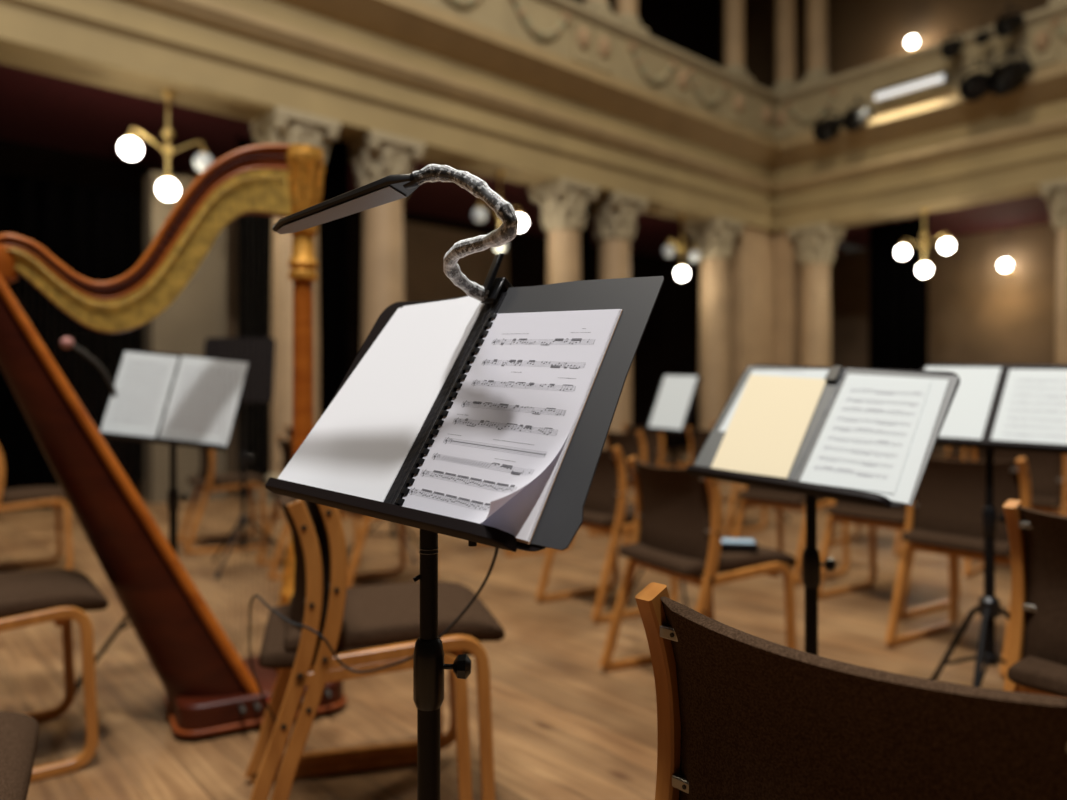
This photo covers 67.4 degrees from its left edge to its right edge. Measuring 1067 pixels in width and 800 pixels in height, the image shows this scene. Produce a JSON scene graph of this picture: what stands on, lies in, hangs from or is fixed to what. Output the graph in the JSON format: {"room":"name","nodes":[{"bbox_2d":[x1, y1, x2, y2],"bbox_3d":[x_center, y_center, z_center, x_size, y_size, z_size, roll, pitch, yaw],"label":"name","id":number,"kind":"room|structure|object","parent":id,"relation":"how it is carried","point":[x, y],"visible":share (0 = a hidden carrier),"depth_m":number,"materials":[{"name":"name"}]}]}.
{"room":"concert hall","nodes":[
{"label":"concert hall","id":0,"kind":"room"},
{"bbox_2d":[0,139,699,481],"bbox_3d":[-2.900,-1.000,12.364,20.102,4.120,0.100,0,0,-41],"label":"wall","id":1,"kind":"structure","parent":0,"point":[669,344],"depth_m":14.79,"materials":[{"name":"brown paint"}]},
{"bbox_2d":[182,172,507,472],"bbox_3d":[-2.580,-0.990,12.530,5.600,4.100,0.050,0,0,-41],"label":"trim","id":2,"kind":"structure","parent":1,"relation":"attached to","point":[425,246],"depth_m":13.16,"materials":[{"name":"brown paint"}]},
{"bbox_2d":[0,0,774,231],"bbox_3d":[-2.171,-3.640,8.787,16.501,1.400,0.550,0,0,-41],"label":"entablature","id":3,"kind":"structure","parent":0,"point":[12,54],"depth_m":8.82,"materials":[{"name":"paint"}]},
{"bbox_2d":[119,89,212,198],"bbox_3d":[-3.487,-2.429,7.634,0.844,1.022,0.184,0,0,-41],"label":"hanging lamp","id":4,"kind":"object","parent":3,"relation":"hanging from","point":[130,148],"visible":0.94,"depth_m":7.60,"materials":[{"name":"gold metal"}]},
{"bbox_2d":[318,138,348,417],"bbox_3d":[-2.271,-0.950,8.955,0.109,3.980,0.427,0,0,41],"label":"curtain","id":5,"kind":"object","parent":3,"relation":"hanging from","point":[333,236],"visible":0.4,"depth_m":8.94,"materials":[{"name":"black fabric"}]},
{"bbox_2d":[0,0,776,231],"bbox_3d":[-1.961,-3.140,8.546,16.501,0.400,0.090,0,0,-41],"label":"trim","id":6,"kind":"structure","parent":3,"relation":"attached to","point":[46,25],"depth_m":8.31,"materials":[{"name":"paint"}]},
{"bbox_2d":[123,0,776,195],"bbox_3d":[-1.951,-3.670,8.534,16.502,0.220,0.120,0,0,-41],"label":"trim","id":7,"kind":"structure","parent":3,"relation":"attached to","point":[211,13],"depth_m":9.12,"materials":[{"name":"beige paint"}]},
{"bbox_2d":[445,0,479,8],"bbox_3d":[-0.894,-4.843,9.376,1.040,0.495,0.140,0,0,-41],"label":"trim","id":8,"kind":"structure","parent":3,"relation":"attached to","point":[460,4],"depth_m":9.38,"materials":[{"name":"beige paint"}]},
{"bbox_2d":[275,0,780,169],"bbox_3d":[-1.892,-4.190,8.467,16.501,0.340,0.300,0,0,-41],"label":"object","id":9,"kind":"structure","parent":3,"relation":"attached to","point":[406,22],"depth_m":10.06,"materials":[{"name":"beige paint"}]},
{"bbox_2d":[510,0,570,41],"bbox_3d":[0.086,-4.843,10.230,1.040,0.495,0.140,0,0,-41],"label":"trim","id":10,"kind":"structure","parent":3,"relation":"attached to","point":[545,36],"depth_m":10.17,"materials":[{"name":"beige paint"}]},
{"bbox_2d":[572,16,591,66],"bbox_3d":[0.658,-4.805,10.716,0.340,0.570,0.190,0,0,-41],"label":"trim","id":11,"kind":"structure","parent":3,"relation":"attached to","point":[581,29],"depth_m":10.66,"materials":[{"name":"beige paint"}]},
{"bbox_2d":[580,204,589,279],"bbox_3d":[0.669,-0.950,11.517,0.109,3.980,0.388,0,0,41],"label":"curtain","id":12,"kind":"object","parent":3,"relation":"hanging from","point":[585,233],"visible":0.02,"depth_m":11.64,"materials":[{"name":"black fabric"}]},
{"bbox_2d":[409,0,777,141],"bbox_3d":[-1.990,-4.780,8.580,16.501,0.680,0.200,0,0,-41],"label":"trim","id":13,"kind":"structure","parent":3,"relation":"attached to","point":[501,16],"depth_m":11.18,"materials":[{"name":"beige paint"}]},
{"bbox_2d":[593,25,611,74],"bbox_3d":[0.960,-4.805,10.978,0.340,0.570,0.190,0,0,-41],"label":"trim","id":14,"kind":"structure","parent":3,"relation":"attached to","point":[602,39],"depth_m":10.92,"materials":[{"name":"beige paint"}]},
{"bbox_2d":[628,42,676,85],"bbox_3d":[1.745,-4.843,11.676,1.040,0.495,0.140,0,0,-41],"label":"trim","id":15,"kind":"structure","parent":3,"relation":"attached to","point":[656,81],"depth_m":11.57,"materials":[{"name":"beige paint"}]},
{"bbox_2d":[540,0,778,103],"bbox_3d":[-1.981,-5.185,8.568,16.502,0.130,0.350,0,0,-41],"label":"trim","id":16,"kind":"structure","parent":3,"relation":"attached to","point":[572,7],"depth_m":11.69,"materials":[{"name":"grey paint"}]},
{"bbox_2d":[583,0,618,20],"bbox_3d":[0.871,-7.050,11.232,0.524,3.600,0.524,0,0,-41],"label":"column","id":17,"kind":"structure","parent":16,"relation":"on","point":[601,6],"depth_m":11.05,"materials":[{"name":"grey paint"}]},
{"bbox_2d":[614,0,647,33],"bbox_3d":[1.346,-7.050,11.646,0.524,3.600,0.524,0,0,-41],"label":"column","id":18,"kind":"structure","parent":16,"relation":"on","point":[627,10],"depth_m":11.49,"materials":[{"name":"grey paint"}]},
{"bbox_2d":[724,0,753,82],"bbox_3d":[3.360,-7.050,13.401,0.524,3.600,0.524,0,0,-41],"label":"column","id":19,"kind":"structure","parent":16,"relation":"on","point":[734,10],"depth_m":13.25,"materials":[{"name":"stone"}]},
{"bbox_2d":[673,61,688,103],"bbox_3d":[2.242,-4.805,12.095,0.340,0.570,0.190,0,0,-41],"label":"trim","id":20,"kind":"structure","parent":3,"relation":"attached to","point":[680,73],"depth_m":12.04,"materials":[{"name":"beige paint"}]},
{"bbox_2d":[663,214,700,279],"bbox_3d":[2.364,-2.429,12.732,0.844,1.022,0.184,0,0,-41],"label":"hanging lamp","id":21,"kind":"object","parent":3,"relation":"hanging from","point":[668,250],"visible":1,"depth_m":12.69,"materials":[{"name":"white glass"}]},
{"bbox_2d":[687,67,728,106],"bbox_3d":[2.725,-4.843,12.530,1.040,0.495,0.140,0,0,-41],"label":"trim","id":22,"kind":"structure","parent":3,"relation":"attached to","point":[704,100],"depth_m":12.43,"materials":[{"name":"beige paint"}]},
{"bbox_2d":[730,85,743,125],"bbox_3d":[3.335,-4.805,13.048,0.340,0.570,0.190,0,0,-41],"label":"trim","id":23,"kind":"structure","parent":3,"relation":"attached to","point":[736,94],"depth_m":12.98,"materials":[{"name":"beige paint"}]},
{"bbox_2d":[728,225,801,397],"bbox_3d":[3.995,-0.940,13.928,1.450,4.000,0.800,0,0,-41],"label":"trim","id":24,"kind":"structure","parent":3,"relation":"attached to","point":[765,270],"depth_m":13.83,"materials":[{"name":"paint"}]},
{"bbox_2d":[758,98,771,135],"bbox_3d":[3.938,-4.805,13.573,0.340,0.570,0.190,0,0,-41],"label":"trim","id":25,"kind":"structure","parent":3,"relation":"attached to","point":[764,106],"depth_m":13.51,"materials":[{"name":"beige paint"}]},
{"bbox_2d":[0,63,844,264],"bbox_3d":[-1.990,-3.100,11.167,19.902,0.080,2.900,0,0,-41],"label":"ceiling","id":26,"kind":"structure","parent":0,"point":[37,108],"depth_m":9.26,"materials":[{"name":"red paint"}]},
{"bbox_2d":[472,200,500,226],"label":"hanging lamp","id":27,"kind":"object","parent":26,"relation":"hanging from","point":[479,214],"depth_m":10.03,"materials":[{"name":"gold metal"}]},
{"bbox_2d":[0,448,1061,799],"bbox_3d":[1.500,1.120,10.000,29.000,0.120,28.000,0,0,0],"label":"floor","id":28,"kind":"structure","parent":0,"point":[565,727],"depth_m":3.28,"materials":[{"name":"brown wood"}]},
{"bbox_2d":[0,711,38,799],"bbox_3d":[-1.072,0.640,1.159,0.585,0.834,0.502,0,0,-28],"label":"chair","id":29,"kind":"object","parent":28,"relation":"on","point":[19,733],"visible":1,"depth_m":1.31,"materials":[{"name":"brown fabric"}]},
{"bbox_2d":[0,449,72,568],"bbox_3d":[-3.129,0.640,4.865,0.585,0.834,0.502,0,0,-37],"label":"chair","id":30,"kind":"object","parent":28,"relation":"on","point":[17,498],"visible":0.72,"depth_m":4.80,"materials":[{"name":"brown wood"}]},
{"bbox_2d":[0,569,108,781],"bbox_3d":[-1.609,0.640,2.355,0.585,0.834,0.502,0,0,-37],"label":"chair","id":31,"kind":"object","parent":28,"relation":"on","point":[59,596],"visible":1,"depth_m":2.30,"materials":[{"name":"brown wood"}]},
{"bbox_2d":[0,173,139,508],"bbox_3d":[-4.823,-0.550,7.720,1.900,3.180,0.144,0,0,-41],"label":"curtain","id":32,"kind":"object","parent":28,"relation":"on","point":[94,232],"visible":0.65,"depth_m":7.92,"materials":[{"name":"black fabric"}]},
{"bbox_2d":[75,350,247,693],"bbox_3d":[-1.374,0.434,3.089,0.595,1.254,0.544,0,0,0],"label":"music stand","id":33,"kind":"object","parent":28,"relation":"on","point":[173,494],"visible":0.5,"depth_m":3.00,"materials":[{"name":"black metal"}]},
{"bbox_2d":[60,337,116,396],"bbox_3d":[-1.638,-0.114,2.956,0.195,0.234,0.043,0,0,-20],"label":"lamp","id":34,"kind":"object","parent":33,"relation":"attached to","point":[64,341],"visible":0.94,"depth_m":2.96,"materials":[{"name":"grey metal"}]},
{"bbox_2d":[100,351,178,437],"bbox_3d":[-1.472,-0.022,2.992,0.246,0.328,0.106,0,0,3],"label":"sheet music","id":35,"kind":"object","parent":33,"relation":"on","point":[160,366],"visible":0.88,"depth_m":2.99,"materials":[{"name":"white paper"}]},
{"bbox_2d":[158,356,247,446],"bbox_3d":[-1.227,0.002,2.978,0.294,0.341,0.109,0,0,3],"label":"sheet music","id":36,"kind":"object","parent":33,"relation":"on","point":[197,374],"visible":0.91,"depth_m":2.98,"materials":[{"name":"white paper"}]},
{"bbox_2d":[0,144,346,737],"bbox_3d":[-1.199,0.142,2.601,1.126,2.073,0.497,0,0,-30],"label":"harp","id":37,"kind":"object","parent":28,"relation":"on","point":[209,688],"visible":0.9,"depth_m":2.54,"materials":[{"name":"red wood"}]},
{"bbox_2d":[144,171,225,503],"bbox_3d":[-3.712,-0.640,8.539,0.750,3.400,0.300,0,0,-41],"label":"trim","id":38,"kind":"structure","parent":28,"relation":"on","point":[197,309],"depth_m":8.39,"materials":[{"name":"grey paint"}]},
{"bbox_2d":[177,448,267,553],"bbox_3d":[-2.258,0.640,5.831,0.585,0.834,0.502,0,0,-29],"label":"chair","id":39,"kind":"object","parent":28,"relation":"on","point":[218,482],"visible":0.67,"depth_m":5.69,"materials":[{"name":"brown wood"}]},
{"bbox_2d":[204,337,286,578],"bbox_3d":[-1.810,0.334,4.986,0.593,1.454,0.553,0,0,0],"label":"music stand","id":40,"kind":"object","parent":28,"relation":"on","point":[212,349],"visible":0.62,"depth_m":5.02,"materials":[{"name":"black metal"}]},
{"bbox_2d":[237,135,272,496],"bbox_3d":[-2.897,-0.900,8.859,0.800,3.880,0.139,0,0,-41],"label":"curtain","id":41,"kind":"object","parent":28,"relation":"on","point":[259,248],"visible":0.25,"depth_m":8.70,"materials":[{"name":"black fabric"}]},
{"bbox_2d":[251,106,340,504],"bbox_3d":[-2.522,-0.940,8.475,0.700,4.000,0.700,0,0,-41],"label":"column","id":42,"kind":"structure","parent":28,"relation":"on","point":[280,125],"depth_m":8.26,"materials":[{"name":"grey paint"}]},
{"bbox_2d":[255,434,360,579],"bbox_3d":[-1.405,0.640,5.026,0.585,0.834,0.502,0,0,-27],"label":"chair","id":43,"kind":"object","parent":28,"relation":"on","point":[285,445],"visible":0.35,"depth_m":4.91,"materials":[{"name":"brown wood"}]},
{"bbox_2d":[244,495,482,799],"bbox_3d":[-0.454,0.640,2.058,0.585,0.834,0.502,0,0,-15],"label":"chair","id":44,"kind":"object","parent":28,"relation":"on","point":[295,674],"visible":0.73,"depth_m":1.84,"materials":[{"name":"brown wood"}]},
{"bbox_2d":[340,509,405,587],"bbox_3d":[-0.882,0.640,4.539,0.585,0.834,0.502,0,0,-30],"label":"chair","id":45,"kind":"object","parent":28,"relation":"on","point":[351,575],"visible":0.11,"depth_m":4.35,"materials":[{"name":"brown wood"}]},
{"bbox_2d":[347,519,419,564],"bbox_3d":[-0.910,0.488,5.353,0.597,1.146,0.528,0,0,-34],"label":"music stand","id":46,"kind":"object","parent":28,"relation":"on","point":[393,534],"visible":0.16,"depth_m":5.40,"materials":[{"name":"black metal"}]},
{"bbox_2d":[348,129,424,346],"bbox_3d":[-1.723,-0.940,9.171,0.700,4.000,0.700,0,0,-41],"label":"column","id":47,"kind":"structure","parent":28,"relation":"on","point":[374,155],"depth_m":8.96,"materials":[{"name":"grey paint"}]},
{"bbox_2d":[270,502,504,799],"bbox_3d":[-0.402,0.609,2.072,0.585,0.834,0.502,0,0,-15],"label":"chair","id":48,"kind":"object","parent":28,"relation":"on","point":[383,614],"visible":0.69,"depth_m":1.89,"materials":[{"name":"brown wood"}]},
{"bbox_2d":[265,300,545,799],"bbox_3d":[-0.084,0.456,0.972,0.578,1.211,0.586,0,0,0],"label":"music stand","id":49,"kind":"object","parent":28,"relation":"on","point":[429,666],"visible":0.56,"depth_m":0.99,"materials":[{"name":"black metal"}]},
{"bbox_2d":[248,595,412,722],"label":"cable","id":50,"kind":"object","parent":49,"relation":"attached to","point":[250,606],"depth_m":1.62,"materials":[{"name":"black plastic"}]},
{"bbox_2d":[273,164,517,303],"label":"lamp","id":51,"kind":"object","parent":49,"relation":"attached to","point":[386,189],"depth_m":0.96,"materials":[{"name":"black plastic"}]},
{"bbox_2d":[335,276,663,550],"bbox_3d":[-0.107,-0.001,1.025,0.531,0.301,0.186,0,0,40],"label":"folder","id":52,"kind":"object","parent":49,"relation":"on","point":[561,518],"visible":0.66,"depth_m":0.91,"materials":[{"name":"black plastic"}]},
{"bbox_2d":[277,296,483,501],"bbox_3d":[-0.213,-0.009,1.111,0.255,0.273,0.171,0,0,40],"label":"page","id":53,"kind":"object","parent":52,"relation":"on","point":[359,446],"visible":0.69,"depth_m":1.09,"materials":[{"name":"white paper"}]},
{"bbox_2d":[394,309,622,544],"bbox_3d":[-0.041,0.015,0.936,0.217,0.264,0.194,0,0,43],"label":"score","id":54,"kind":"object","parent":49,"relation":"on","point":[494,458],"visible":0.99,"depth_m":0.93,"materials":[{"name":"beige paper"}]},
{"bbox_2d":[529,177,598,283],"bbox_3d":[0.418,-0.940,11.037,0.700,4.000,0.700,0,0,-41],"label":"column","id":55,"kind":"structure","parent":28,"relation":"on","point":[563,201],"depth_m":10.83,"materials":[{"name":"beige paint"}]},
{"bbox_2d":[535,446,677,622],"bbox_3d":[0.389,0.640,4.134,0.585,0.834,0.502,0,0,-34],"label":"chair","id":56,"kind":"object","parent":28,"relation":"on","point":[605,505],"visible":0.56,"depth_m":3.91,"materials":[{"name":"brown wood"}]},
{"bbox_2d":[587,190,647,448],"bbox_3d":[1.187,-0.940,11.707,0.700,4.000,0.700,0,0,-41],"label":"column","id":57,"kind":"structure","parent":28,"relation":"on","point":[614,213],"depth_m":11.50,"materials":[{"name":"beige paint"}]},
{"bbox_2d":[588,430,646,544],"bbox_3d":[0.795,0.640,6.127,0.585,0.834,0.502,0,0,-27],"label":"chair","id":58,"kind":"object","parent":28,"relation":"on","point":[631,444],"visible":0.28,"depth_m":5.95,"materials":[{"name":"brown wood"}]},
{"bbox_2d":[622,423,688,467],"bbox_3d":[1.125,0.640,7.559,0.585,0.834,0.502,0,0,-35],"label":"chair","id":59,"kind":"object","parent":28,"relation":"on","point":[654,441],"visible":0.38,"depth_m":7.36,"materials":[{"name":"brown wood"}]},
{"bbox_2d":[627,374,701,606],"bbox_3d":[0.710,0.462,4.044,0.475,1.200,0.432,0,0,0],"label":"music stand","id":60,"kind":"object","parent":28,"relation":"on","point":[674,432],"visible":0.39,"depth_m":4.09,"materials":[{"name":"black metal"}]},
{"bbox_2d":[648,375,697,429],"bbox_3d":[0.717,0.012,4.119,0.121,0.284,0.231,0,0,-40],"label":"sheet music","id":61,"kind":"object","parent":60,"relation":"on","point":[675,394],"visible":1,"depth_m":4.12,"materials":[{"name":"white paper"}]},
{"bbox_2d":[599,456,796,670],"bbox_3d":[0.626,0.640,3.030,0.585,0.834,0.502,0,0,-26],"label":"chair","id":62,"kind":"object","parent":28,"relation":"on","point":[677,532],"visible":0.84,"depth_m":2.90,"materials":[{"name":"brown fabric"}]},
{"bbox_2d":[721,538,757,550],"bbox_3d":[0.710,0.532,2.950,0.220,0.030,0.100,0,0,10],"label":"case","id":63,"kind":"object","parent":62,"relation":"on","point":[727,544],"visible":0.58,"depth_m":2.90,"materials":[{"name":"black"}]},
{"bbox_2d":[684,216,743,460],"bbox_3d":[2.997,-0.940,13.284,0.700,4.000,0.700,0,0,-41],"label":"column","id":64,"kind":"structure","parent":28,"relation":"on","point":[713,238],"depth_m":13.08,"materials":[{"name":"stone"}]},
{"bbox_2d":[686,427,766,535],"bbox_3d":[1.558,0.640,6.581,0.585,0.834,0.502,0,0,-41],"label":"chair","id":65,"kind":"object","parent":28,"relation":"on","point":[697,438],"visible":0.35,"depth_m":6.54,"materials":[{"name":"brown wood"}]},
{"bbox_2d":[732,484,848,584],"bbox_3d":[1.571,0.640,4.915,0.585,0.834,0.502,0,0,-37],"label":"chair","id":66,"kind":"object","parent":28,"relation":"on","point":[751,495],"visible":0.34,"depth_m":4.82,"materials":[{"name":"brown wood"}]},
{"bbox_2d":[787,222,844,366],"bbox_3d":[4.841,-0.940,13.710,0.700,4.000,0.700,0,0,-41],"label":"column","id":67,"kind":"structure","parent":28,"relation":"on","point":[815,244],"depth_m":13.50,"materials":[{"name":"stone"}]},
{"bbox_2d":[686,364,959,654],"bbox_3d":[0.676,0.486,1.854,0.596,1.150,0.537,0,0,36],"label":"music stand","id":68,"kind":"object","parent":28,"relation":"on","point":[811,564],"visible":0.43,"depth_m":1.78,"materials":[{"name":"black metal"}]},
{"bbox_2d":[694,365,958,505],"bbox_3d":[0.625,0.056,1.764,0.219,0.286,0.515,0,0,-42],"label":"folder","id":69,"kind":"object","parent":68,"relation":"on","point":[835,378],"visible":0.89,"depth_m":1.77,"materials":[{"name":"grey plastic"}]},
{"bbox_2d":[711,375,825,478],"bbox_3d":[0.539,0.053,1.845,0.188,0.231,0.204,0,0,-43],"label":"page","id":70,"kind":"object","parent":69,"relation":"on","point":[764,435],"visible":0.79,"depth_m":1.84,"materials":[{"name":"beige paper"}]},
{"bbox_2d":[719,370,828,431],"bbox_3d":[0.564,0.001,1.883,0.128,0.150,0.215,0,0,-45],"label":"sheet music","id":71,"kind":"object","parent":69,"relation":"on","point":[818,374],"visible":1,"depth_m":1.92,"materials":[{"name":"white paper"}]},
{"bbox_2d":[800,374,948,503],"bbox_3d":[0.710,0.068,1.663,0.204,0.256,0.228,0,0,-41],"label":"sheet music","id":72,"kind":"object","parent":69,"relation":"on","point":[875,436],"visible":1,"depth_m":1.66,"materials":[{"name":"white paper"}]},
{"bbox_2d":[635,582,1066,799],"bbox_3d":[0.407,0.640,0.882,0.585,0.834,0.502,0,0,-41],"label":"chair","id":73,"kind":"object","parent":28,"relation":"on","point":[741,715],"visible":1,"depth_m":0.78,"materials":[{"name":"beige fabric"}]},
{"bbox_2d":[830,523,901,554],"bbox_3d":[2.494,0.640,5.796,0.502,0.834,0.585,0,0,45],"label":"chair","id":74,"kind":"object","parent":28,"relation":"on","point":[897,550],"visible":0.12,"depth_m":5.77,"materials":[{"name":"brown wood"}]},
{"bbox_2d":[818,499,959,618],"bbox_3d":[1.859,0.640,4.204,0.585,0.834,0.502,0,0,-34],"label":"chair","id":75,"kind":"object","parent":28,"relation":"on","point":[894,518],"visible":0.32,"depth_m":4.14,"materials":[{"name":"brown wood"}]},
{"bbox_2d":[885,457,1031,677],"bbox_3d":[1.884,0.640,3.384,0.585,0.834,0.502,0,0,-34],"label":"chair","id":76,"kind":"object","parent":28,"relation":"on","point":[944,517],"visible":0.53,"depth_m":3.31,"materials":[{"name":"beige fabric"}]},
{"bbox_2d":[921,364,1066,686],"bbox_3d":[1.395,0.471,2.391,0.529,1.180,0.535,0,0,0],"label":"music stand","id":77,"kind":"object","parent":28,"relation":"on","point":[989,608],"visible":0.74,"depth_m":2.35,"materials":[{"name":"black metal"}]},
{"bbox_2d":[924,367,1000,438],"bbox_3d":[1.301,0.008,2.490,0.232,0.235,0.202,0,0,42],"label":"sheet music","id":78,"kind":"object","parent":77,"relation":"on","point":[967,416],"visible":0.64,"depth_m":2.45,"materials":[{"name":"white paper"}]},
{"bbox_2d":[991,369,1066,443],"bbox_3d":[1.481,0.019,2.323,0.235,0.229,0.196,0,0,42],"label":"sheet music","id":79,"kind":"object","parent":77,"relation":"on","point":[1033,406],"visible":1,"depth_m":2.34,"materials":[{"name":"white paper"}]},
{"bbox_2d":[964,448,1066,576],"bbox_3d":[2.941,0.640,4.799,0.502,0.834,0.585,0,0,44],"label":"chair","id":80,"kind":"object","parent":28,"relation":"on","point":[1047,471],"visible":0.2,"depth_m":4.60,"materials":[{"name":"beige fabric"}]},
{"bbox_2d":[1003,500,1066,696],"bbox_3d":[1.321,0.640,1.675,0.585,0.834,0.502,0,0,-37],"label":"chair","id":81,"kind":"object","parent":28,"relation":"on","point":[1036,663],"visible":0.84,"depth_m":1.74,"materials":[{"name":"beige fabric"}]},
{"bbox_2d":[1040,179,1066,363],"bbox_3d":[7.357,-0.940,10.822,0.700,4.000,0.700,0,0,-41],"label":"column","id":82,"kind":"structure","parent":28,"relation":"on","point":[1055,192],"depth_m":10.79,"materials":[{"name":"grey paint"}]},
{"bbox_2d":[573,0,720,67],"bbox_3d":[-2.713,-6.950,11.996,19.902,5.180,0.100,0,0,-41],"label":"wall","id":83,"kind":"structure","parent":0,"point":[693,27],"depth_m":17.18,"materials":[{"name":"brown paint"}]},
{"bbox_2d":[721,0,1048,89],"bbox_3d":[8.856,-6.950,12.725,0.100,5.180,14.001,0,0,-41],"label":"wall","id":84,"kind":"structure","parent":0,"point":[860,33],"depth_m":15.47,"materials":[{"name":"brown paint"}]},
{"bbox_2d":[775,99,1066,231],"bbox_3d":[8.051,-3.640,10.034,0.550,1.400,11.001,0,0,-41],"label":"wall","id":85,"kind":"structure","parent":0,"point":[1057,109],"depth_m":12.05,"materials":[{"name":"paint"}]},
{"bbox_2d":[775,103,790,138],"bbox_3d":[4.263,-4.805,13.764,0.190,0.570,0.340,0,0,-41],"label":"trim","id":86,"kind":"structure","parent":85,"relation":"attached to","point":[783,116],"depth_m":13.70,"materials":[{"name":"beige paint"}]},
{"bbox_2d":[785,88,837,124],"bbox_3d":[4.632,-4.843,13.356,0.140,0.495,0.940,0,0,-41],"label":"trim","id":87,"kind":"structure","parent":85,"relation":"attached to","point":[801,119],"depth_m":13.29,"materials":[{"name":"beige paint"}]},
{"bbox_2d":[813,106,842,142],"bbox_3d":[4.741,-4.402,12.819,0.512,0.582,0.430,0,0,-35],"label":"spotlight","id":88,"kind":"object","parent":85,"relation":"attached to","point":[824,130],"visible":0.98,"depth_m":12.73,"materials":[{"name":"black metal"}]},
{"bbox_2d":[842,96,873,131],"bbox_3d":[5.058,-4.442,12.451,0.482,0.554,0.404,0,0,-29],"label":"spotlight","id":89,"kind":"object","parent":85,"relation":"attached to","point":[854,119],"visible":1,"depth_m":12.38,"materials":[{"name":"black metal"}]},
{"bbox_2d":[875,70,952,102],"bbox_3d":[5.658,-4.640,11.928,0.350,0.160,1.040,0,0,-41],"label":"light bar","id":90,"kind":"object","parent":85,"relation":"attached to","point":[939,78],"visible":1,"depth_m":11.78,"materials":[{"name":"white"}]},
{"bbox_2d":[775,65,1066,169],"bbox_3d":[7.730,-4.190,9.754,0.300,0.340,11.001,0,0,-41],"label":"trim","id":91,"kind":"structure","parent":85,"relation":"attached to","point":[1049,86],"depth_m":11.86,"materials":[{"name":"beige paint"}]},
{"bbox_2d":[775,116,1066,196],"bbox_3d":[7.798,-3.670,9.814,0.120,0.220,11.001,0,0,-41],"label":"trim","id":92,"kind":"structure","parent":85,"relation":"attached to","point":[1056,126],"depth_m":11.92,"materials":[{"name":"beige paint"}]},
{"bbox_2d":[775,148,1066,231],"bbox_3d":[7.810,-3.140,9.823,0.090,0.400,11.001,0,0,-41],"label":"trim","id":93,"kind":"structure","parent":85,"relation":"attached to","point":[1032,170],"depth_m":11.96,"materials":[{"name":"paint"}]},
{"bbox_2d":[777,14,1066,139],"bbox_3d":[7.843,-4.780,9.853,0.200,0.680,11.001,0,0,-41],"label":"trim","id":94,"kind":"structure","parent":85,"relation":"attached to","point":[990,52],"depth_m":12.06,"materials":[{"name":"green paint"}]},
{"bbox_2d":[778,60,1066,142],"bbox_3d":[7.783,-4.425,9.800,0.120,0.130,11.001,0,0,-41],"label":"trim","id":95,"kind":"structure","parent":85,"relation":"attached to","point":[1062,63],"depth_m":11.99,"materials":[{"name":"beige paint"}]},
{"bbox_2d":[778,1,1066,103],"bbox_3d":[7.832,-5.185,9.843,0.350,0.130,11.001,0,0,-41],"label":"trim","id":96,"kind":"structure","parent":85,"relation":"attached to","point":[1058,9],"depth_m":12.18,"materials":[{"name":"grey paint"}]},
{"bbox_2d":[771,0,796,93],"bbox_3d":[4.399,-7.050,13.988,0.524,3.600,0.524,0,0,-41],"label":"column","id":97,"kind":"structure","parent":96,"relation":"on","point":[785,81],"depth_m":13.84,"materials":[{"name":"stone"}]},
{"bbox_2d":[797,0,830,87],"bbox_3d":[4.793,-7.050,13.536,0.524,3.600,0.524,0,0,-41],"label":"column","id":98,"kind":"structure","parent":96,"relation":"on","point":[816,10],"depth_m":13.39,"materials":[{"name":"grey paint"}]},
{"bbox_2d":[896,208,952,275],"bbox_3d":[6.030,-2.429,12.345,0.184,1.022,0.844,0,0,-41],"label":"hanging lamp","id":99,"kind":"object","parent":85,"relation":"hanging from","point":[946,245],"visible":1,"depth_m":12.31,"materials":[{"name":"white glass"}]},
{"bbox_2d":[941,28,963,58],"bbox_3d":[5.973,-5.062,11.391,0.362,0.440,0.303,0,0,-42],"label":"spotlight","id":100,"kind":"object","parent":85,"relation":"attached to","point":[951,48],"visible":1,"depth_m":11.33,"materials":[{"name":"black metal"}]},
{"bbox_2d":[958,58,993,101],"bbox_3d":[6.186,-4.444,11.162,0.455,0.610,0.542,0,0,44],"label":"spotlight","id":101,"kind":"object","parent":85,"relation":"attached to","point":[973,87],"visible":0.91,"depth_m":11.07,"materials":[{"name":"black metal"}]},
{"bbox_2d":[994,2,1024,36],"bbox_3d":[6.457,-5.139,10.837,0.392,0.469,0.329,0,0,-26],"label":"spotlight","id":102,"kind":"object","parent":85,"relation":"attached to","point":[1007,25],"visible":1,"depth_m":10.79,"materials":[{"name":"black metal"}]},
{"bbox_2d":[987,46,1033,95],"bbox_3d":[6.473,-4.439,10.836,0.602,0.667,0.505,0,0,-26],"label":"spotlight","id":103,"kind":"object","parent":85,"relation":"attached to","point":[1003,79],"visible":0.99,"depth_m":10.75,"materials":[{"name":"black metal"}]},
{"bbox_2d":[1028,20,1056,67],"bbox_3d":[6.859,-4.805,10.786,0.190,0.570,0.340,0,0,-41],"label":"trim","id":104,"kind":"structure","parent":85,"relation":"attached to","point":[1042,40],"depth_m":10.76,"materials":[{"name":"beige paint"}]},
{"bbox_2d":[830,222,1056,455],"bbox_3d":[9.295,-1.000,13.439,0.100,4.120,14.501,0,0,-41],"label":"wall","id":105,"kind":"structure","parent":0,"point":[979,313],"depth_m":14.68,"materials":[{"name":"brown paint"}]},
{"bbox_2d":[837,194,1050,248],"bbox_3d":[9.336,-3.100,11.154,2.840,0.080,11.001,0,0,-41],"label":"ceiling","id":106,"kind":"structure","parent":0,"point":[1032,209],"depth_m":13.49,"materials":[{"name":"red paint"}]},
{"bbox_2d":[869,216,927,369],"bbox_3d":[6.191,-1.000,13.586,0.139,4.080,1.000,0,0,-41],"label":"curtain","id":107,"kind":"object","parent":106,"relation":"hanging from","point":[898,294],"visible":0.64,"depth_m":13.62,"materials":[{"name":"black fabric"}]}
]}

